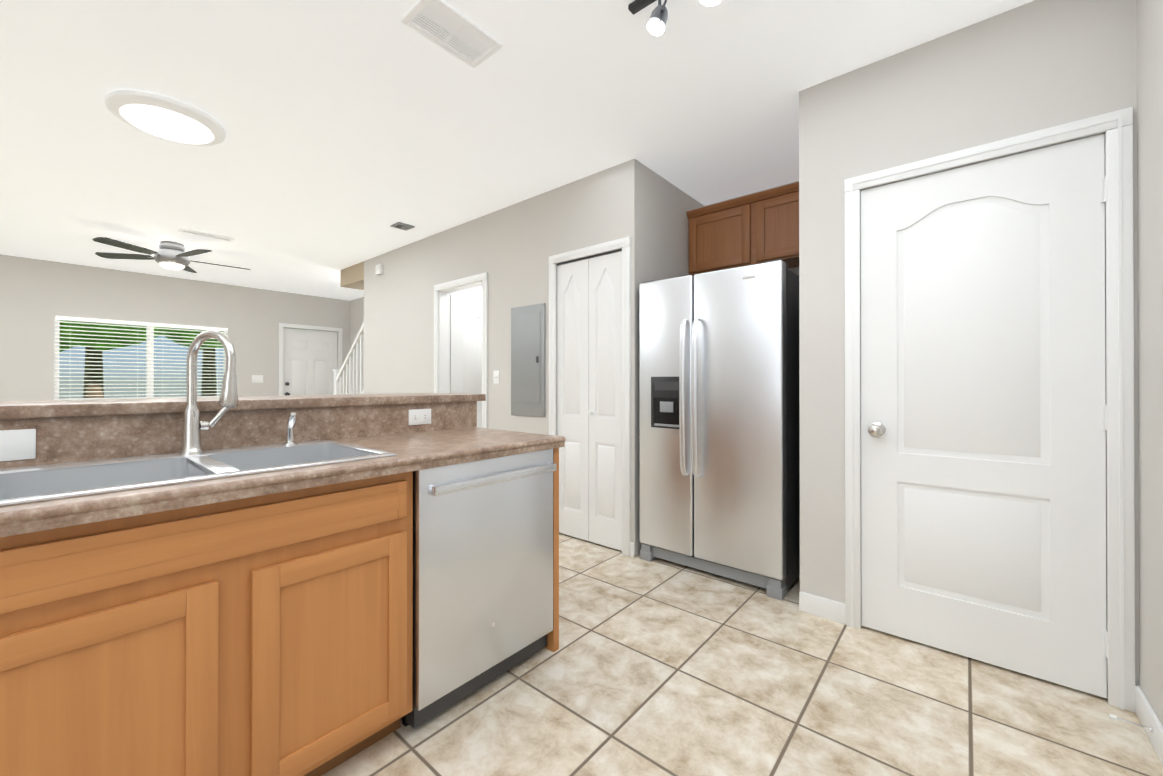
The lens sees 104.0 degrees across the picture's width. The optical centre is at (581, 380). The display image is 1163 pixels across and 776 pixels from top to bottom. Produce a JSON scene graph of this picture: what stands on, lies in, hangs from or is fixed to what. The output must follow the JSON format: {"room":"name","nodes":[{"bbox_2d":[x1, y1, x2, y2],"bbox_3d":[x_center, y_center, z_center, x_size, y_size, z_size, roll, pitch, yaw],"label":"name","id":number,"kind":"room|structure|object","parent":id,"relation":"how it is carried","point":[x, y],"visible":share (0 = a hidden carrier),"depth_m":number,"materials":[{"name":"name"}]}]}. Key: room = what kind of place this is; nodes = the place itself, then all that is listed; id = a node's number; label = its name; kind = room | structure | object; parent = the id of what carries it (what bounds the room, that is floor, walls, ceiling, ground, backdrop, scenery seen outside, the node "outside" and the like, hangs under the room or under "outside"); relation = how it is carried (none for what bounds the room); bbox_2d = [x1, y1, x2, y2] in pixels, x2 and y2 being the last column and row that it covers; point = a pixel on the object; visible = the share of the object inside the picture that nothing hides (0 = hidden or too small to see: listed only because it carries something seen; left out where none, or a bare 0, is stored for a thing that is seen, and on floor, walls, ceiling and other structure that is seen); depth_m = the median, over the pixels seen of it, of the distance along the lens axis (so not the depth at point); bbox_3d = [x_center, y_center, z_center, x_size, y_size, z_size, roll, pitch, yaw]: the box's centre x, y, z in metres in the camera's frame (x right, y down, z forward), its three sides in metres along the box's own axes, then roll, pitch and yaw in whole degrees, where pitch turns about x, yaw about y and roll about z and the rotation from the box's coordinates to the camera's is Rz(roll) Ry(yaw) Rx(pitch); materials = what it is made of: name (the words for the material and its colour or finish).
{"room":"kitchen","nodes":[
{"label":"kitchen","id":0,"kind":"room"},
{"bbox_2d":[0,254,349,400],"bbox_3d":[-6.170,-0.142,5.931,0.120,2.620,6.020,0,0,40],"label":"wall","id":1,"kind":"structure","parent":0,"point":[37,296],"depth_m":6.07,"materials":[{"name":"paint"}]},
{"bbox_2d":[54,316,227,399],"bbox_3d":[-5.896,-0.246,6.210,0.120,1.090,1.780,0,0,40],"label":"window","id":2,"kind":"structure","parent":1,"relation":"in","point":[150,361],"depth_m":6.19,"materials":[{"name":"white plastic"}]},
{"bbox_2d":[55,316,227,397],"bbox_3d":[-5.875,-0.262,6.193,0.050,1.057,1.696,0,0,40],"label":"window blinds","id":3,"kind":"object","parent":2,"relation":"attached to","point":[134,323],"visible":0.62,"depth_m":6.04,"materials":[{"name":"white plastic"}]},
{"bbox_2d":[252,375,262,382],"bbox_3d":[-5.080,-0.028,7.123,0.004,0.120,0.150,0,0,40],"label":"light switch","id":4,"kind":"object","parent":1,"relation":"attached to","point":[257,378],"visible":1,"depth_m":7.12,"materials":[{"name":"white plastic"}]},
{"bbox_2d":[283,328,336,395],"bbox_3d":[-4.602,0.149,7.734,0.114,2.030,0.852,0,0,40],"label":"front door","id":5,"kind":"structure","parent":1,"relation":"in","point":[309,361],"depth_m":7.72,"materials":[{"name":"white wood"}]},
{"bbox_2d":[279,323,341,395],"bbox_3d":[-4.574,0.120,7.711,0.018,2.108,0.976,0,0,40],"label":"door frame","id":6,"kind":"structure","parent":1,"relation":"attached to","point":[281,332],"depth_m":7.46,"materials":[{"name":"white wood"}]},
{"bbox_2d":[0,402,475,465],"bbox_3d":[-1.805,0.168,0.907,0.016,0.135,3.870,0,0,40],"label":"backsplash","id":7,"kind":"structure","parent":0,"relation":"attached to","point":[25,439],"depth_m":1.47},
{"bbox_2d":[340,261,363,289],"bbox_3d":[-2.566,-1.341,6.141,0.679,0.220,1.048,0,0,40],"label":"ceiling soffit","id":8,"kind":"structure","parent":0,"point":[352,276],"depth_m":5.76,"materials":[{"name":"beige paint"}]},
{"bbox_2d":[450,286,481,297],"bbox_3d":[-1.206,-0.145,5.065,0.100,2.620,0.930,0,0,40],"label":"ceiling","id":9,"kind":"structure","parent":0,"point":[475,292],"depth_m":5.00,"materials":[{"name":"paint"}]},
{"bbox_2d":[364,163,623,435],"bbox_3d":[-1.140,-0.148,4.322,3.840,2.620,0.120,0,0,40],"label":"wall","id":10,"kind":"structure","parent":0,"point":[510,249],"depth_m":3.92,"materials":[{"name":"paint"}]},
{"bbox_2d":[376,264,382,274],"bbox_3d":[-2.328,-1.280,5.229,0.120,0.110,0.034,0,0,40],"label":"fire alarm","id":11,"kind":"object","parent":10,"relation":"attached to","point":[379,269],"visible":1,"depth_m":5.20,"materials":[{"name":"white plastic"}]},
{"bbox_2d":[434,272,487,428],"bbox_3d":[-1.101,0.108,4.274,0.826,2.108,0.141,0,0,40],"label":"trim","id":12,"kind":"structure","parent":10,"relation":"attached to","point":[442,291],"depth_m":4.46,"materials":[{"name":"white wood"}]},
{"bbox_2d":[450,294,481,427],"bbox_3d":[-1.042,0.141,4.781,0.175,2.020,0.700,0,0,40],"label":"hall door","id":13,"kind":"structure","parent":10,"relation":"in","point":[466,344],"depth_m":4.67,"materials":[{"name":"white wood"}]},
{"bbox_2d":[493,371,498,383],"bbox_3d":[-0.733,-0.030,3.889,0.075,0.115,0.012,0,0,40],"label":"light switch","id":14,"kind":"object","parent":10,"relation":"attached to","point":[495,377],"visible":1,"depth_m":3.89,"materials":[{"name":"white plastic"}]},
{"bbox_2d":[511,303,544,416],"bbox_3d":[-0.434,-0.161,3.631,0.390,0.880,0.020,0,0,40],"label":"breaker panel","id":15,"kind":"object","parent":10,"relation":"attached to","point":[528,360],"visible":1,"depth_m":3.61,"materials":[{"name":"grey"}]},
{"bbox_2d":[557,249,621,550],"bbox_3d":[0.050,0.128,3.249,0.622,2.036,0.069,0,0,40],"label":"bifold door","id":16,"kind":"structure","parent":10,"relation":"in","point":[589,358],"depth_m":3.24,"materials":[{"name":"white wood"}]},
{"bbox_2d":[549,237,630,556],"bbox_3d":[0.036,0.104,3.233,0.742,2.108,0.021,0,0,40],"label":"door frame","id":17,"kind":"structure","parent":10,"relation":"attached to","point":[624,244],"depth_m":3.02,"materials":[{"name":"white wood"}]},
{"bbox_2d":[0,0,1033,300],"bbox_3d":[-2.693,-1.523,3.033,9.180,0.120,6.320,0,0,40],"label":"ceiling","id":18,"kind":"structure","parent":0,"point":[354,130],"depth_m":2.47,"materials":[{"name":"paint"}]},
{"bbox_2d":[104,90,225,145],"bbox_3d":[-2.288,-1.431,2.521,0.496,0.066,0.496,0,0,40],"label":"flush ceiling light","id":19,"kind":"object","parent":18,"relation":"attached to","point":[164,117],"visible":1,"depth_m":2.44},
{"bbox_2d":[92,237,250,272],"bbox_3d":[-4.310,-1.321,4.849,1.306,0.270,1.272,0,0,40],"label":"ceiling fan","id":20,"kind":"object","parent":18,"relation":"hanging from","point":[171,255],"visible":1,"depth_m":4.72,"materials":[{"name":"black metal"}]},
{"bbox_2d":[178,228,234,241],"bbox_3d":[-3.725,-1.451,4.522,0.140,0.012,0.420,0,0,40],"label":"ceiling vent","id":21,"kind":"object","parent":18,"relation":"in","point":[206,234],"visible":1,"depth_m":4.50,"materials":[{"name":"grey plastic"}]},
{"bbox_2d":[390,222,414,230],"bbox_3d":[-1.682,-1.452,4.274,0.160,0.012,0.160,0,0,40],"label":"ceiling vent","id":22,"kind":"object","parent":18,"relation":"in","point":[401,226],"visible":1,"depth_m":4.26,"materials":[{"name":"grey plastic"}]},
{"bbox_2d":[401,0,502,67],"bbox_3d":[-0.538,-1.460,1.911,0.210,0.012,0.360,0,0,40],"label":"ceiling vent","id":23,"kind":"object","parent":18,"relation":"in","point":[447,27],"visible":1,"depth_m":1.89,"materials":[{"name":"grey plastic"}]},
{"bbox_2d":[628,0,667,36],"bbox_3d":[0.275,-1.339,1.715,0.168,0.188,0.098,0,0,40],"label":"track light","id":24,"kind":"object","parent":18,"relation":"attached to","point":[656,23],"depth_m":1.69,"materials":[{"name":"glass"}]},
{"bbox_2d":[699,0,721,5],"bbox_3d":[0.462,-1.266,1.556,0.078,0.048,0.098,0,0,40],"label":"track light","id":25,"kind":"object","parent":18,"relation":"attached to","point":[704,2],"depth_m":1.58,"materials":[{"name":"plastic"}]},
{"bbox_2d":[350,181,798,388],"bbox_3d":[-1.176,-0.143,5.766,7.960,2.620,0.180,0,0,40],"label":"wall","id":26,"kind":"structure","parent":0,"point":[356,314],"depth_m":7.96,"materials":[{"name":"paint"}]},
{"bbox_2d":[686,182,798,275],"bbox_3d":[1.308,-1.074,3.333,1.014,0.485,0.328,0,0,40],"label":"upper cabinet","id":27,"kind":"object","parent":26,"relation":"attached to","point":[757,228],"visible":0.71,"depth_m":3.25,"materials":[{"name":"brown wood"}]},
{"bbox_2d":[624,158,703,556],"bbox_3d":[0.656,-0.151,3.411,0.080,2.620,1.050,0,0,40],"label":"wall","id":28,"kind":"structure","parent":0,"point":[657,207],"depth_m":3.09,"materials":[{"name":"paint"}]},
{"bbox_2d":[322,533,1162,775],"bbox_3d":[-2.693,1.207,3.024,9.180,0.100,6.320,0,0,40],"label":"floor","id":29,"kind":"structure","parent":0,"point":[658,667],"depth_m":1.61,"materials":[{"name":"tile"}]},
{"bbox_2d":[0,526,403,775],"bbox_3d":[-1.053,0.821,1.284,0.587,0.660,0.871,0,0,40],"label":"base cabinet","id":30,"kind":"object","parent":29,"relation":"on","point":[228,582],"depth_m":1.09,"materials":[{"name":"brown wood"}]},
{"bbox_2d":[0,394,485,421],"bbox_3d":[-1.958,0.083,1.067,0.494,0.036,3.916,0,0,40],"label":"countertop","id":31,"kind":"structure","parent":30,"relation":"on","point":[83,408],"depth_m":1.59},
{"bbox_2d":[332,322,363,394],"bbox_3d":[-2.293,0.165,5.976,2.381,2.296,0.934,0,0,40],"label":"stair railing","id":32,"kind":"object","parent":29,"relation":"on","point":[348,377],"depth_m":6.04,"materials":[{"name":"white wood"}]},
{"bbox_2d":[384,446,563,728],"bbox_3d":[-0.564,0.718,1.892,0.635,0.871,0.696,0,0,40],"label":"base cabinet","id":33,"kind":"object","parent":29,"relation":"on","point":[481,539],"depth_m":1.62,"materials":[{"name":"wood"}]},
{"bbox_2d":[0,426,563,537],"bbox_3d":[-1.569,0.258,0.694,0.650,0.046,3.850,0,0,40],"label":"countertop","id":34,"kind":"structure","parent":33,"relation":"on","point":[421,449],"depth_m":1.16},
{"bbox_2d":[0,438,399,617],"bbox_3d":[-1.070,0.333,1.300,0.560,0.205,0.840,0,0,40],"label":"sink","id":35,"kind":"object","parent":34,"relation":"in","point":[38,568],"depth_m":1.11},
{"bbox_2d":[176,330,239,453],"bbox_3d":[-1.167,0.036,1.426,0.196,0.389,0.127,0,0,40],"label":"faucet","id":36,"kind":"object","parent":34,"relation":"on","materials":[{"name":"silver metal"}]},
{"bbox_2d":[283,412,296,444],"bbox_3d":[-1.054,0.173,1.647,0.063,0.117,0.044,0,0,40],"label":"soap dispenser","id":37,"kind":"object","parent":34,"relation":"on","point":[291,420],"depth_m":1.64,"materials":[{"name":"silver metal"}]},
{"bbox_2d":[402,449,555,728],"bbox_3d":[-0.531,0.717,1.868,0.646,0.872,0.622,0,0,40],"label":"dishwasher","id":38,"kind":"object","parent":33,"relation":"in","point":[483,527],"depth_m":1.63,"materials":[{"name":"silver metal"}]},
{"bbox_2d":[639,259,799,600],"bbox_3d":[0.957,0.257,2.955,0.890,1.800,0.900,0,0,40],"label":"refrigerator","id":39,"kind":"object","parent":29,"relation":"on","point":[719,448],"visible":0.98,"depth_m":2.60,"materials":[{"name":"grey metal"}]},
{"bbox_2d":[799,0,1138,698],"bbox_3d":[1.977,-0.155,2.386,1.220,2.620,1.270,0,0,40],"label":"wall","id":40,"kind":"structure","parent":0,"point":[1034,65],"depth_m":2.01,"materials":[{"name":"paint"}]},
{"bbox_2d":[861,134,1107,697],"bbox_3d":[1.587,0.125,1.861,0.767,2.032,0.109,0,0,40],"label":"pantry door","id":41,"kind":"structure","parent":40,"relation":"in","point":[983,458],"depth_m":1.83,"materials":[{"name":"white wood"}]},
{"bbox_2d":[844,107,1134,712],"bbox_3d":[1.587,0.099,1.869,0.884,2.108,0.021,0,0,40],"label":"door frame","id":42,"kind":"structure","parent":40,"relation":"attached to","point":[1116,126],"depth_m":1.61,"materials":[{"name":"white wood"}]},
{"bbox_2d":[1135,684,1162,764],"bbox_3d":[1.813,1.104,1.438,0.013,0.095,0.382,0,0,40],"label":"baseboard","id":43,"kind":"structure","parent":40,"relation":"attached to","point":[1145,713],"depth_m":1.45,"materials":[{"name":"white wood"}]},
{"bbox_2d":[1136,0,1162,725],"bbox_3d":[0.394,-0.165,-0.336,0.120,2.620,4.930,0,0,40],"label":"wall","id":44,"kind":"structure","parent":0,"point":[1150,202],"depth_m":1.48,"materials":[{"name":"paint"}]},
{"bbox_2d":[1109,714,1152,732],"bbox_3d":[1.761,1.097,1.456,0.090,0.017,0.018,0,0,40],"label":"door stop","id":45,"kind":"object","parent":44,"relation":"attached to","point":[1116,718],"visible":1,"depth_m":1.46,"materials":[{"name":"silver metal"}]},
{"label":"outside","id":46,"kind":"structure","parent":0,"visible":0},
{"bbox_3d":[-26.124,1.547,22.139,51.270,0.055,80.000,0,0,40],"label":"lawn","id":47,"kind":"structure","parent":46,"visible":0},
{"bbox_2d":[59,320,223,397],"bbox_3d":[-10.231,-1.294,9.512,6.866,5.548,6.914,0,0,40],"label":"trees","id":48,"kind":"object","parent":47,"relation":"on","point":[204,383],"visible":0.04,"depth_m":8.25,"materials":[{"name":"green plant"}]}
]}

